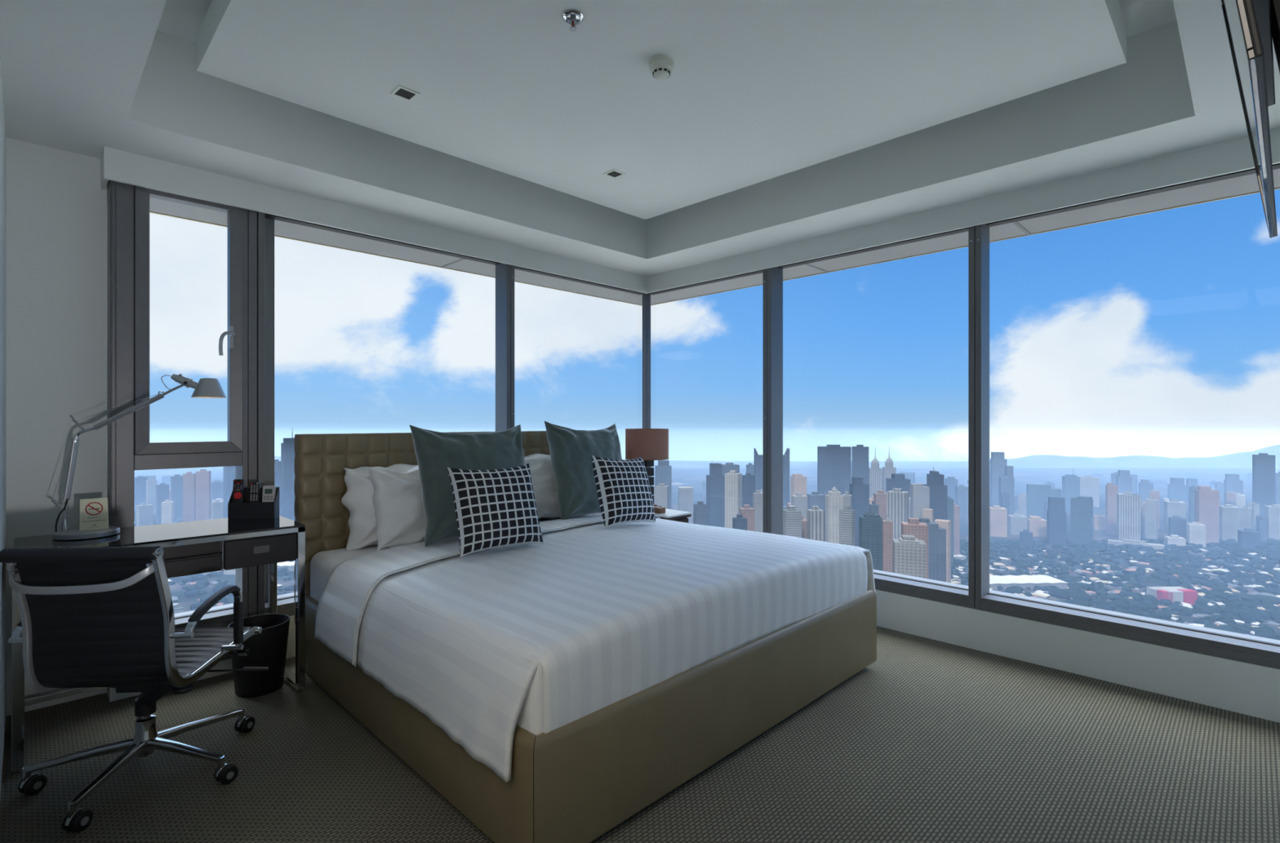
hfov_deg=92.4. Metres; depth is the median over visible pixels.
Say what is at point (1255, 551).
tree
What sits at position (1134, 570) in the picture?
house
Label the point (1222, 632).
trim
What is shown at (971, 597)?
window
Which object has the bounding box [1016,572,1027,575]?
tree
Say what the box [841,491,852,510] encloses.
high rise
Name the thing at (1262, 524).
high rise
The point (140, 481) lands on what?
high rise
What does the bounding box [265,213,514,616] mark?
window
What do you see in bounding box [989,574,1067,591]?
warehouse
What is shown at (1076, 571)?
house
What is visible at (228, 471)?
high rise
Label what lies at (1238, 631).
tree
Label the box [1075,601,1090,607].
tree
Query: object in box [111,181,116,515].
chain
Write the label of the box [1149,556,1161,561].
tree
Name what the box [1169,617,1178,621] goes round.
house
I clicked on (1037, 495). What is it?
high rise
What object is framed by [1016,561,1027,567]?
tree
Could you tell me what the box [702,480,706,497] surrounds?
high rise
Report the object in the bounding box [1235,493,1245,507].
high rise
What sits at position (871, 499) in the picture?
high rise
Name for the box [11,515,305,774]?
writing desk
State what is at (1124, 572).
tree
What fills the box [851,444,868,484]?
high rise
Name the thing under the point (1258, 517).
high rise
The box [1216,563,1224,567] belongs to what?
tree
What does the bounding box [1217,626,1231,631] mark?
tree
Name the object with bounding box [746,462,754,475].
high rise
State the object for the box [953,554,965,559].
warehouse
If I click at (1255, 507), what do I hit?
high rise
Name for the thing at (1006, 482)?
high rise
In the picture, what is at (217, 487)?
high rise
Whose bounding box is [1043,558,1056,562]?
tree
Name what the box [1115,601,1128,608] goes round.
tree
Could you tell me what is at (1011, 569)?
house
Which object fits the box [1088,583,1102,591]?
tree
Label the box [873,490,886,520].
high rise
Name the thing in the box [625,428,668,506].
bedside lamp
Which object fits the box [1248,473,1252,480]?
high rise
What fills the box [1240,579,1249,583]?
tree
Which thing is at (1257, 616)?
tree
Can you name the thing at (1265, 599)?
tree
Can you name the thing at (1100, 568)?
tree
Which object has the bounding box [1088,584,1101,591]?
tree
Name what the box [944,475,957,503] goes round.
high rise
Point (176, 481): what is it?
high rise
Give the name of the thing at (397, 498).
bed pillow
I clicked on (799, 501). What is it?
high rise
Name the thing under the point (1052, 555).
tree
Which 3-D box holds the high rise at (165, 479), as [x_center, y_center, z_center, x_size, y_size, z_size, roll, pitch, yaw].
[-1612.645,203.054,2092.602,19.792,33.893,24.740,0,0,42]
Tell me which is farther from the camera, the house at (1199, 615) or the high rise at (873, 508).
the house at (1199, 615)
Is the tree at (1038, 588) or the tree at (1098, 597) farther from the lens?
the tree at (1038, 588)
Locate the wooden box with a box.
[653,506,665,513]
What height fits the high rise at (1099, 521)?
31.293 m
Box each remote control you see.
[232,479,244,502]
[248,481,260,502]
[262,485,275,502]
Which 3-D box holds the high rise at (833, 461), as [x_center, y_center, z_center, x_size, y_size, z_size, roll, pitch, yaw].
[341.548,130.440,1080.000,54.777,179.120,21.911,0,0,12]
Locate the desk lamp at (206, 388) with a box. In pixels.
[51,373,226,540]
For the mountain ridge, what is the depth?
2989.58 m
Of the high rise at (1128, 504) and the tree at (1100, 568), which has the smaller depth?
the tree at (1100, 568)
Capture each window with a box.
[106,180,265,629]
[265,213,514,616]
[514,266,650,428]
[648,266,782,535]
[777,223,989,610]
[981,163,1279,669]
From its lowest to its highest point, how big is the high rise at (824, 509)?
118.840 m
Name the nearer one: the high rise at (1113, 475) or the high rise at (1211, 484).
the high rise at (1113, 475)
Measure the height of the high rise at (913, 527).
150.290 m
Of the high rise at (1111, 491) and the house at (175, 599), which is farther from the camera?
the high rise at (1111, 491)
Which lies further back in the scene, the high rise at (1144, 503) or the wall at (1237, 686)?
the high rise at (1144, 503)
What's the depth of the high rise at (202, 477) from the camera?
1222.74 m
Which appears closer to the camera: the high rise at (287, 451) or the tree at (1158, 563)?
the tree at (1158, 563)
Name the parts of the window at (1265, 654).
sill rail, head rail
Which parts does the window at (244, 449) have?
sash, sill rail, handle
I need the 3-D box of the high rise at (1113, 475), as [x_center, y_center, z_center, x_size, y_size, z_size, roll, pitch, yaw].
[1353.750,182.168,1743.134,24.868,75.664,19.895,0,0,36]
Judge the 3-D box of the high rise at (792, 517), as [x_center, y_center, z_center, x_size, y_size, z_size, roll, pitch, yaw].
[138.916,148.637,560.000,14.296,142.726,11.437,0,0,0]
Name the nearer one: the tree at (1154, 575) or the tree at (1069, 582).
the tree at (1069, 582)
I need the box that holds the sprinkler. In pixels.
[562,8,583,31]
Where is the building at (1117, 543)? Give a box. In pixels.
[1107,539,1164,550]
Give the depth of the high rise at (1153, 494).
1254.49 m
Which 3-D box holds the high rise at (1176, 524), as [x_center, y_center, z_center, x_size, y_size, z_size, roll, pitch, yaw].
[976.108,196.015,1114.803,21.881,47.971,17.505,0,0,31]
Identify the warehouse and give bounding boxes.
[201,568,235,574]
[277,561,294,571]
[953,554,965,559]
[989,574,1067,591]
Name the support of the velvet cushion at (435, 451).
on the duvet
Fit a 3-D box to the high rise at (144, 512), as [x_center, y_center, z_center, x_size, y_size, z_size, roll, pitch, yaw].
[-968.400,189.850,1200.000,17.927,60.300,22.409,0,0,37]
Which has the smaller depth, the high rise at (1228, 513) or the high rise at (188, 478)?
the high rise at (1228, 513)
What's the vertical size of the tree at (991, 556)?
9.718 m
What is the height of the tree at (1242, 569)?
7.964 m
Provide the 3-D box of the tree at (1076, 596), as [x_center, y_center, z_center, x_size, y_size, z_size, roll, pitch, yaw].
[537.523,216.169,749.538,19.030,9.869,17.642,0,0,-13]
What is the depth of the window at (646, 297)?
4.99 m
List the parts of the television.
casing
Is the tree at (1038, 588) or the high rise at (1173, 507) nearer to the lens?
the tree at (1038, 588)
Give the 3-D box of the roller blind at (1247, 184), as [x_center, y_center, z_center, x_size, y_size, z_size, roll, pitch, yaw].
[1.777,-1.173,3.852,0.470,0.134,5.335,0,0,-45]
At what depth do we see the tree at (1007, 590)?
772.30 m
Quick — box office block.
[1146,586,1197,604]
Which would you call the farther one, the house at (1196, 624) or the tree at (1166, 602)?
the tree at (1166, 602)
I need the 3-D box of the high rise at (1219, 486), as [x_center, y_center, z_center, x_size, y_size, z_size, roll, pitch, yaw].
[1606.498,193.763,1700.001,17.634,52.473,14.107,0,0,29]
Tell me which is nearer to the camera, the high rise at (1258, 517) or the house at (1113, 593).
the house at (1113, 593)
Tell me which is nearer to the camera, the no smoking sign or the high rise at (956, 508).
the no smoking sign
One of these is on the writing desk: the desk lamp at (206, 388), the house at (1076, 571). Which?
the desk lamp at (206, 388)
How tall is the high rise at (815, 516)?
142.726 m
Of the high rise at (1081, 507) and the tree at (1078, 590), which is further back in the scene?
the high rise at (1081, 507)
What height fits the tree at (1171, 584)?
7.714 m
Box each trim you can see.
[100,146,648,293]
[149,197,642,306]
[173,569,1279,644]
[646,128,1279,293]
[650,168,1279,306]
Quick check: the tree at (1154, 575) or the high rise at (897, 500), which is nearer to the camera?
the high rise at (897, 500)
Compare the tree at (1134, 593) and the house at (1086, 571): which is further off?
the house at (1086, 571)
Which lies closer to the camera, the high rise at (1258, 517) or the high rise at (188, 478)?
the high rise at (1258, 517)
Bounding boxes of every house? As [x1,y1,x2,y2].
[171,596,178,602]
[951,581,960,584]
[993,562,1005,567]
[1004,566,1015,571]
[1029,570,1039,575]
[1034,590,1044,593]
[1038,592,1049,597]
[1072,569,1084,575]
[1080,570,1093,574]
[1085,591,1096,595]
[1107,590,1115,595]
[1123,568,1137,572]
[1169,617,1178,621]
[1188,623,1204,626]
[1191,613,1198,618]
[1193,585,1213,591]
[1195,613,1209,617]
[1200,568,1212,572]
[1204,573,1218,577]
[1207,565,1217,568]
[1216,602,1225,606]
[1226,583,1240,589]
[1242,585,1255,588]
[1257,592,1275,597]
[1263,620,1279,627]
[1273,568,1279,572]
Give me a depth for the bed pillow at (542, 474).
3.63 m
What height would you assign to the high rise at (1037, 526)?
37.045 m
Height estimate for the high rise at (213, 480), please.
20.656 m
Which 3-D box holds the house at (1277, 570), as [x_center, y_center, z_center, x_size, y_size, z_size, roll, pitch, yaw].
[938.179,217.564,899.690,9.078,4.872,13.110,0,0,-43]
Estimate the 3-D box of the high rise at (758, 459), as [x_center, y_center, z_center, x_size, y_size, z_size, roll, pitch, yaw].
[246.522,135.084,1150.000,62.188,169.832,31.094,0,0,5]
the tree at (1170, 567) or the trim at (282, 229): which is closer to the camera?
the trim at (282, 229)
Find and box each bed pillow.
[341,463,417,551]
[368,466,426,551]
[524,453,597,518]
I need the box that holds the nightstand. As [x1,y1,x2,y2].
[654,508,692,523]
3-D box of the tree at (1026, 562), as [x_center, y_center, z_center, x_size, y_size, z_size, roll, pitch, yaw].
[588.135,216.720,934.888,16.963,8.336,15.896,0,0,41]
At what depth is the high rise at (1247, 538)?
1068.57 m
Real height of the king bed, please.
1.131 m
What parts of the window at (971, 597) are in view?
head rail, sill rail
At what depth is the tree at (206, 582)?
814.92 m
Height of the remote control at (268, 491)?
0.147 m
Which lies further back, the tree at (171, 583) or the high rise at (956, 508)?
the high rise at (956, 508)
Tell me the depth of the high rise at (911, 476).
1743.81 m
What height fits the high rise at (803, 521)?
130.153 m
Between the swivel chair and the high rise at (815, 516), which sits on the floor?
the swivel chair
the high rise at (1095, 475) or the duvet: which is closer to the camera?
the duvet
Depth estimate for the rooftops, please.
829.16 m
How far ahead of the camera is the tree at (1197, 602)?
729.33 m
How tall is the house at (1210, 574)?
3.871 m
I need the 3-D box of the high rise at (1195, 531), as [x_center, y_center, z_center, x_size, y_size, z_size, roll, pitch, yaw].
[982.932,199.138,1085.000,22.069,41.723,17.655,0,0,28]
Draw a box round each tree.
[168,581,175,585]
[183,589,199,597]
[190,601,203,610]
[191,573,204,580]
[195,579,208,586]
[195,583,206,589]
[199,594,212,602]
[208,571,217,577]
[212,585,222,591]
[213,582,229,589]
[217,597,227,603]
[958,574,965,579]
[989,553,995,559]
[993,551,1005,557]
[995,548,1006,552]
[997,586,1003,591]
[1004,588,1015,594]
[1005,586,1022,594]
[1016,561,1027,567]
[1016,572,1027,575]
[1019,564,1027,568]
[1020,560,1031,566]
[1033,585,1043,591]
[1035,547,1043,551]
[1035,555,1044,558]
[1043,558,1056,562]
[1044,585,1061,591]
[1047,552,1057,559]
[1048,588,1057,596]
[1055,590,1068,599]
[1058,556,1071,563]
[1063,588,1078,593]
[1066,581,1075,585]
[1071,559,1081,564]
[1072,593,1089,600]
[1074,588,1084,592]
[1074,599,1090,604]
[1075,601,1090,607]
[1077,592,1093,600]
[1081,562,1094,568]
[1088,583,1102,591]
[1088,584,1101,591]
[1093,558,1107,564]
[1095,596,1106,600]
[1097,566,1107,571]
[1110,566,1120,571]
[1114,608,1124,613]
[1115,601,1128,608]
[1121,570,1133,575]
[1121,608,1129,613]
[1125,551,1136,557]
[1132,592,1142,597]
[1133,574,1146,581]
[1142,595,1157,601]
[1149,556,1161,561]
[1150,572,1163,578]
[1151,564,1162,571]
[1154,553,1166,556]
[1155,562,1166,566]
[1159,599,1172,605]
[1165,566,1173,570]
[1167,582,1180,586]
[1177,585,1189,589]
[1178,569,1188,573]
[1182,609,1193,616]
[1186,571,1200,578]
[1190,561,1201,567]
[1190,608,1204,614]
[1194,600,1206,604]
[1196,597,1210,604]
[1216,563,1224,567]
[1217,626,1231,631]
[1222,564,1233,570]
[1222,599,1235,606]
[1222,608,1239,617]
[1226,549,1235,554]
[1227,623,1239,629]
[1229,629,1246,634]
[1232,551,1245,557]
[1235,586,1244,591]
[1236,572,1250,578]
[1237,600,1257,608]
[1238,567,1249,573]
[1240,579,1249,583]
[1240,595,1257,599]
[1243,615,1257,623]
[1244,613,1264,619]
[1247,599,1260,604]
[1248,558,1265,564]
[1248,564,1262,569]
[1248,608,1262,615]
[1252,549,1262,554]
[1253,594,1266,602]
[1254,630,1276,639]
[1257,623,1271,627]
[1257,626,1267,631]
[1262,597,1279,604]
[1263,574,1272,578]
[1264,609,1279,616]
[1267,570,1277,576]
[1274,635,1279,640]
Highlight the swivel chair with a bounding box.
[0,546,268,832]
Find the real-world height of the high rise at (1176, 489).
67.742 m
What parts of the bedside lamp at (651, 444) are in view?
lamp shade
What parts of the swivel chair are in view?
armrest, frame, leg, backrest, leg, tension knob, armrest, leg, leg, frame, seat, height lever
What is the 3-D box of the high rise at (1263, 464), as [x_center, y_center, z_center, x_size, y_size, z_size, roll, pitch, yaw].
[1270.518,142.305,1250.000,29.891,155.390,23.913,0,0,37]
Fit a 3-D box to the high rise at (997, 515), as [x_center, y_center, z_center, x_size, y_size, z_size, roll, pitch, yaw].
[686.943,191.414,1180.000,27.429,57.173,21.943,0,0,16]
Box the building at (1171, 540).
[1164,534,1186,546]
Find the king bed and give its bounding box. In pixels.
[293,430,876,842]
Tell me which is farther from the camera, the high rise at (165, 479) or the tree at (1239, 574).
the high rise at (165, 479)
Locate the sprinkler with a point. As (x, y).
(572, 17)
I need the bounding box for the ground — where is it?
[134,511,1279,634]
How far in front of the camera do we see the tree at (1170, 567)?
904.34 m
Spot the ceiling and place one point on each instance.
(80, 77)
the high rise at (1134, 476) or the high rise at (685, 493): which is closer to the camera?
the high rise at (685, 493)
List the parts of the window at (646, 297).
head rail, corner post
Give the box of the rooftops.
[173,548,1279,635]
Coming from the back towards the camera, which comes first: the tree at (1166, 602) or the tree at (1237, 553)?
the tree at (1237, 553)
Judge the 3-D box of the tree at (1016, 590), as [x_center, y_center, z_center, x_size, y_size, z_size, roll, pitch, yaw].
[475.559,215.773,780.144,19.753,11.124,20.945,0,0,-29]
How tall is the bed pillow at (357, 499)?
0.412 m
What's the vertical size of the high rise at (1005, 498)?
73.905 m
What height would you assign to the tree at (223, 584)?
9.955 m
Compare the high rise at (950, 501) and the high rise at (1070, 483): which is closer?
the high rise at (950, 501)
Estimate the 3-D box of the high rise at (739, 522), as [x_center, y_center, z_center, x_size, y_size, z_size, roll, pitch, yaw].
[96.972,155.147,595.615,11.981,129.707,9.585,0,0,-7]
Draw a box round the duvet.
[315,515,875,782]
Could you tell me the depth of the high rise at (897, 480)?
969.39 m
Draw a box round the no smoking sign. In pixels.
[78,497,108,530]
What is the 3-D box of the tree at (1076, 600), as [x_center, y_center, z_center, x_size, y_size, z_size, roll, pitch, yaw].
[523.161,215.731,725.897,16.580,11.233,18.950,0,0,19]
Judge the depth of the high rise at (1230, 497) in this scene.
1365.73 m
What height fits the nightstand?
0.575 m
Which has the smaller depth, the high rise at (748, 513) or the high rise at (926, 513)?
the high rise at (748, 513)
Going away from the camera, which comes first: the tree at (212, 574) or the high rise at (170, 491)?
the tree at (212, 574)
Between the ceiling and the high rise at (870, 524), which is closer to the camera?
the ceiling
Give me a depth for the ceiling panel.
2.35 m
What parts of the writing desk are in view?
leg, rail, glass, frame, drawer, handle, leg, floor rail, leg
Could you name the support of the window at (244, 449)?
in the wall at (56, 204)
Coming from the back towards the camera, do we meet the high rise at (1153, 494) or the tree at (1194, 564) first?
the high rise at (1153, 494)
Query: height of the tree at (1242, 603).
10.142 m
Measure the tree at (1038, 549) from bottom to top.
6.835 m
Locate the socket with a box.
[170,373,197,389]
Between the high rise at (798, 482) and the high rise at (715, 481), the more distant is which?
the high rise at (798, 482)
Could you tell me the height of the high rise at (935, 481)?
157.994 m
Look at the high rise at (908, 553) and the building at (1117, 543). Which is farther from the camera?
the building at (1117, 543)
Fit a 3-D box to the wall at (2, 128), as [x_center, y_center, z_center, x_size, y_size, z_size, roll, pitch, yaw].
[-1.784,-0.170,1.617,0.120,2.720,2.510,0,0,-45]
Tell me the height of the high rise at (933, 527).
129.869 m
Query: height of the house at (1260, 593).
4.665 m
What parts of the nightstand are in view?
glass, frame, drawer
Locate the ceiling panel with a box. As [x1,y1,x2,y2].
[196,0,1126,219]
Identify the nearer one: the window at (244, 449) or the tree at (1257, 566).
the window at (244, 449)
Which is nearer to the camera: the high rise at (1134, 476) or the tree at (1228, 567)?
the tree at (1228, 567)
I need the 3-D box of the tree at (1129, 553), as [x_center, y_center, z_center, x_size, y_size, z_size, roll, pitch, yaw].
[800.058,216.277,997.470,16.327,9.592,14.387,0,0,-24]
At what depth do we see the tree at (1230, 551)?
1011.21 m
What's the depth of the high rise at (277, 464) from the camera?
1196.75 m
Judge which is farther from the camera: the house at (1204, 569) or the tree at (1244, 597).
the house at (1204, 569)
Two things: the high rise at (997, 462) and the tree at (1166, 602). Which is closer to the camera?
the tree at (1166, 602)
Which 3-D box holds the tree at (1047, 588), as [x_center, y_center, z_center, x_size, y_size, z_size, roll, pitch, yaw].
[529.717,216.110,786.790,18.149,10.020,18.569,0,0,37]
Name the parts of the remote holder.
panel, panel, panel, panel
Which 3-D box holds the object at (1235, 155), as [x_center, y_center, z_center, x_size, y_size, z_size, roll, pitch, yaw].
[1.370,-1.081,3.541,0.015,0.132,3.710,0,0,-45]
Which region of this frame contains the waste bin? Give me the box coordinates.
[227,613,289,697]
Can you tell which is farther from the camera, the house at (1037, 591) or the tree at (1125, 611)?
the house at (1037, 591)
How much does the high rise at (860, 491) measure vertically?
141.668 m
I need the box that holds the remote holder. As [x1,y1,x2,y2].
[227,487,279,519]
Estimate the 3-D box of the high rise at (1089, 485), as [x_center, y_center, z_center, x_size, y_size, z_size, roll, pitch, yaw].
[1170.740,181.047,1600.000,40.011,77.906,32.009,0,0,30]
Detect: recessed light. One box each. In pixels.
[390,84,419,102]
[603,168,625,178]
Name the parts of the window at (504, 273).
sill rail, head rail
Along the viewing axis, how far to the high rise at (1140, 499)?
1194.12 m
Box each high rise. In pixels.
[134,475,146,511]
[136,502,153,526]
[142,475,155,479]
[146,478,156,515]
[155,483,168,524]
[161,475,171,486]
[161,499,173,524]
[168,490,171,501]
[170,474,182,518]
[182,471,195,522]
[195,469,210,520]
[211,480,223,502]
[211,499,223,519]
[212,479,223,482]
[223,466,235,518]
[274,459,280,515]
[280,431,294,520]
[654,460,671,509]
[654,483,669,509]
[671,482,683,485]
[678,486,693,524]
[693,501,707,525]
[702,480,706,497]
[706,460,724,527]
[721,462,739,475]
[724,470,742,528]
[732,514,746,530]
[738,504,755,531]
[742,473,755,507]
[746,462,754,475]
[752,489,763,532]
[754,448,789,506]
[782,506,801,537]
[786,501,791,509]
[791,474,806,501]
[791,493,807,519]
[801,515,806,538]
[806,492,825,510]
[806,506,824,542]
[817,444,851,495]
[823,509,825,542]
[825,486,843,543]
[839,505,855,546]
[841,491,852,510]
[849,476,869,546]
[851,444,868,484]
[858,512,882,571]
[868,453,882,497]
[869,496,873,504]
[869,501,879,514]
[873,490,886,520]
[882,448,896,493]
[882,514,893,573]
[885,473,910,497]
[886,488,909,538]
[892,534,926,578]
[897,471,915,484]
[901,518,928,578]
[910,483,929,519]
[919,518,938,581]
[922,508,933,521]
[923,466,947,521]
[934,519,951,582]
[938,527,946,582]
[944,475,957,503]
[947,496,953,562]
[953,502,959,555]
[955,484,968,519]
[989,506,1007,537]
[990,452,1007,506]
[998,466,1014,515]
[1000,492,1009,515]
[1007,513,1027,535]
[1014,494,1017,509]
[1017,493,1026,516]
[1026,484,1061,515]
[1027,515,1046,537]
[1044,481,1054,488]
[1044,500,1048,519]
[1046,497,1066,546]
[1062,468,1079,509]
[1070,496,1093,545]
[1079,475,1099,506]
[1093,473,1102,482]
[1093,514,1105,530]
[1105,483,1118,534]
[1111,472,1117,485]
[1115,470,1132,493]
[1116,492,1140,540]
[1129,474,1137,493]
[1138,479,1153,503]
[1140,498,1142,534]
[1142,502,1145,534]
[1145,497,1158,539]
[1149,490,1159,529]
[1151,480,1167,487]
[1159,497,1164,515]
[1164,499,1186,529]
[1167,477,1186,504]
[1168,515,1186,538]
[1186,478,1197,500]
[1186,521,1205,547]
[1188,485,1196,521]
[1194,485,1219,543]
[1208,480,1217,488]
[1214,481,1223,501]
[1219,504,1239,542]
[1223,473,1243,505]
[1225,492,1235,506]
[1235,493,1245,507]
[1237,528,1261,548]
[1239,506,1253,530]
[1247,501,1254,508]
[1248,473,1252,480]
[1252,453,1275,515]
[1252,503,1259,531]
[1256,515,1267,537]
[1257,518,1266,542]
[1264,504,1279,540]
[1275,471,1279,504]
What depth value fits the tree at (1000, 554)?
987.30 m
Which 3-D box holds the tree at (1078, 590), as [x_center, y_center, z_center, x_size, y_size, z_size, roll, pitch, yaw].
[554.874,216.650,776.956,15.329,8.630,15.495,0,0,41]
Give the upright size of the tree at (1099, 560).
10.453 m
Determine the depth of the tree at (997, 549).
1019.77 m
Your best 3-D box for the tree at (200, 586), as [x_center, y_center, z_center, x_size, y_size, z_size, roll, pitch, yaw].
[-577.849,217.072,806.576,14.465,7.704,12.015,0,0,5]
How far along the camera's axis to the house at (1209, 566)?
919.82 m
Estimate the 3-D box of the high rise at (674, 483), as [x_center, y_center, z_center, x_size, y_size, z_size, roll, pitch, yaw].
[126.391,215.338,2113.861,37.177,9.324,29.742,0,0,-19]
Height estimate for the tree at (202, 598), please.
9.882 m
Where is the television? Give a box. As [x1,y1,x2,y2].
[1220,0,1279,238]
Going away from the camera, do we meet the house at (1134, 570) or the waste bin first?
the waste bin
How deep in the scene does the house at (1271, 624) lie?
658.17 m
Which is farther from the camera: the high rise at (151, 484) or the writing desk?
the high rise at (151, 484)
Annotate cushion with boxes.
[409,424,524,546]
[447,462,543,556]
[544,421,622,519]
[591,455,655,527]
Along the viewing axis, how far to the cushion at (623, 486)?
3.30 m
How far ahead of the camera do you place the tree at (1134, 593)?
761.91 m
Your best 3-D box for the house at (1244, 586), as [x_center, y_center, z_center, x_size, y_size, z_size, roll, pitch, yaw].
[806.357,218.222,812.491,12.283,3.557,6.526,0,0,36]
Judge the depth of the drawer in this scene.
2.42 m
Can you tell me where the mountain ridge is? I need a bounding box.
[188,444,1279,468]
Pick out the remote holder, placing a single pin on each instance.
(246, 510)
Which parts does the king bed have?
panel, headboard, mattress, foot panel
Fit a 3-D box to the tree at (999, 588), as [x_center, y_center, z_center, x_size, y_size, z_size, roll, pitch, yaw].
[468.387,216.780,802.896,13.303,8.295,14.261,0,0,32]
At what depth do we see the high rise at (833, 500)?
633.88 m
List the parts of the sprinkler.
frame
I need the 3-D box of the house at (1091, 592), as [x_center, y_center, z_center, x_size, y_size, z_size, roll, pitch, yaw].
[574.080,218.192,783.580,12.525,3.616,7.658,0,0,8]
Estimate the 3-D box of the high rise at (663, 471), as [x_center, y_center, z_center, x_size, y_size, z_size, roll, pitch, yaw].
[43.488,146.363,1150.000,26.799,147.273,21.439,0,0,-12]
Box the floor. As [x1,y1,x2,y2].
[0,626,1279,842]
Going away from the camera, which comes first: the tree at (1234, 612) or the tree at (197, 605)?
the tree at (1234, 612)
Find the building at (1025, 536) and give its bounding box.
[1019,529,1032,546]
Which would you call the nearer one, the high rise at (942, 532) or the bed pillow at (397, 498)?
the bed pillow at (397, 498)
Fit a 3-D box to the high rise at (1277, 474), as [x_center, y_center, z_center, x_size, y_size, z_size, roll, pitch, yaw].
[1567.375,171.453,1500.000,19.356,97.093,15.485,0,0,32]
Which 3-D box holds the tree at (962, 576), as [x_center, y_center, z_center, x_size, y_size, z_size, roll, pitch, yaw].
[450.175,217.394,857.789,8.807,6.858,10.921,0,0,13]
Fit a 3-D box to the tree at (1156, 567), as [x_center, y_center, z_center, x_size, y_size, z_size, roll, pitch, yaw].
[763.386,216.471,904.184,16.278,9.091,16.032,0,0,-29]
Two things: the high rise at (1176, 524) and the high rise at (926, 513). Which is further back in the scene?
the high rise at (1176, 524)
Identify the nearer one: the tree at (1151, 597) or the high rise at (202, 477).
the tree at (1151, 597)
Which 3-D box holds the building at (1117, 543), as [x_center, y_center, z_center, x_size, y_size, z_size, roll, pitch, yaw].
[867.838,214.309,1075.000,76.722,11.381,15.344,0,0,37]
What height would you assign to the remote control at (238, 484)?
0.178 m
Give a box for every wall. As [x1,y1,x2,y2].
[0,58,5,798]
[5,137,295,716]
[875,589,1279,723]
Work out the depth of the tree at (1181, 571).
881.78 m
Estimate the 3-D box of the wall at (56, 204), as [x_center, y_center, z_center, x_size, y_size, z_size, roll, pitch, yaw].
[-1.249,-0.170,3.764,3.673,2.720,0.230,0,0,-45]
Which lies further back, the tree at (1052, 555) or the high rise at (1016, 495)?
the high rise at (1016, 495)
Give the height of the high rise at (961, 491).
74.720 m
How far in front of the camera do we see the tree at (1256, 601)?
735.86 m
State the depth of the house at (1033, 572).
880.70 m
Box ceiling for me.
[0,0,1279,276]
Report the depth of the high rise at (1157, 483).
2052.20 m
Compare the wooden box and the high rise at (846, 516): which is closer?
the wooden box
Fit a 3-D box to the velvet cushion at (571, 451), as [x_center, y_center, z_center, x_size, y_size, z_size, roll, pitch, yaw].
[-0.302,0.289,3.765,0.257,0.586,0.606,0,0,43]
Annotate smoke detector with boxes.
[648,55,674,79]
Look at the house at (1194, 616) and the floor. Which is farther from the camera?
the house at (1194, 616)
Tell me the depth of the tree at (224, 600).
740.99 m
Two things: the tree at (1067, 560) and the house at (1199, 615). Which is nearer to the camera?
the house at (1199, 615)
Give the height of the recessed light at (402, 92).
0.005 m
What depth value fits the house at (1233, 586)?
808.38 m

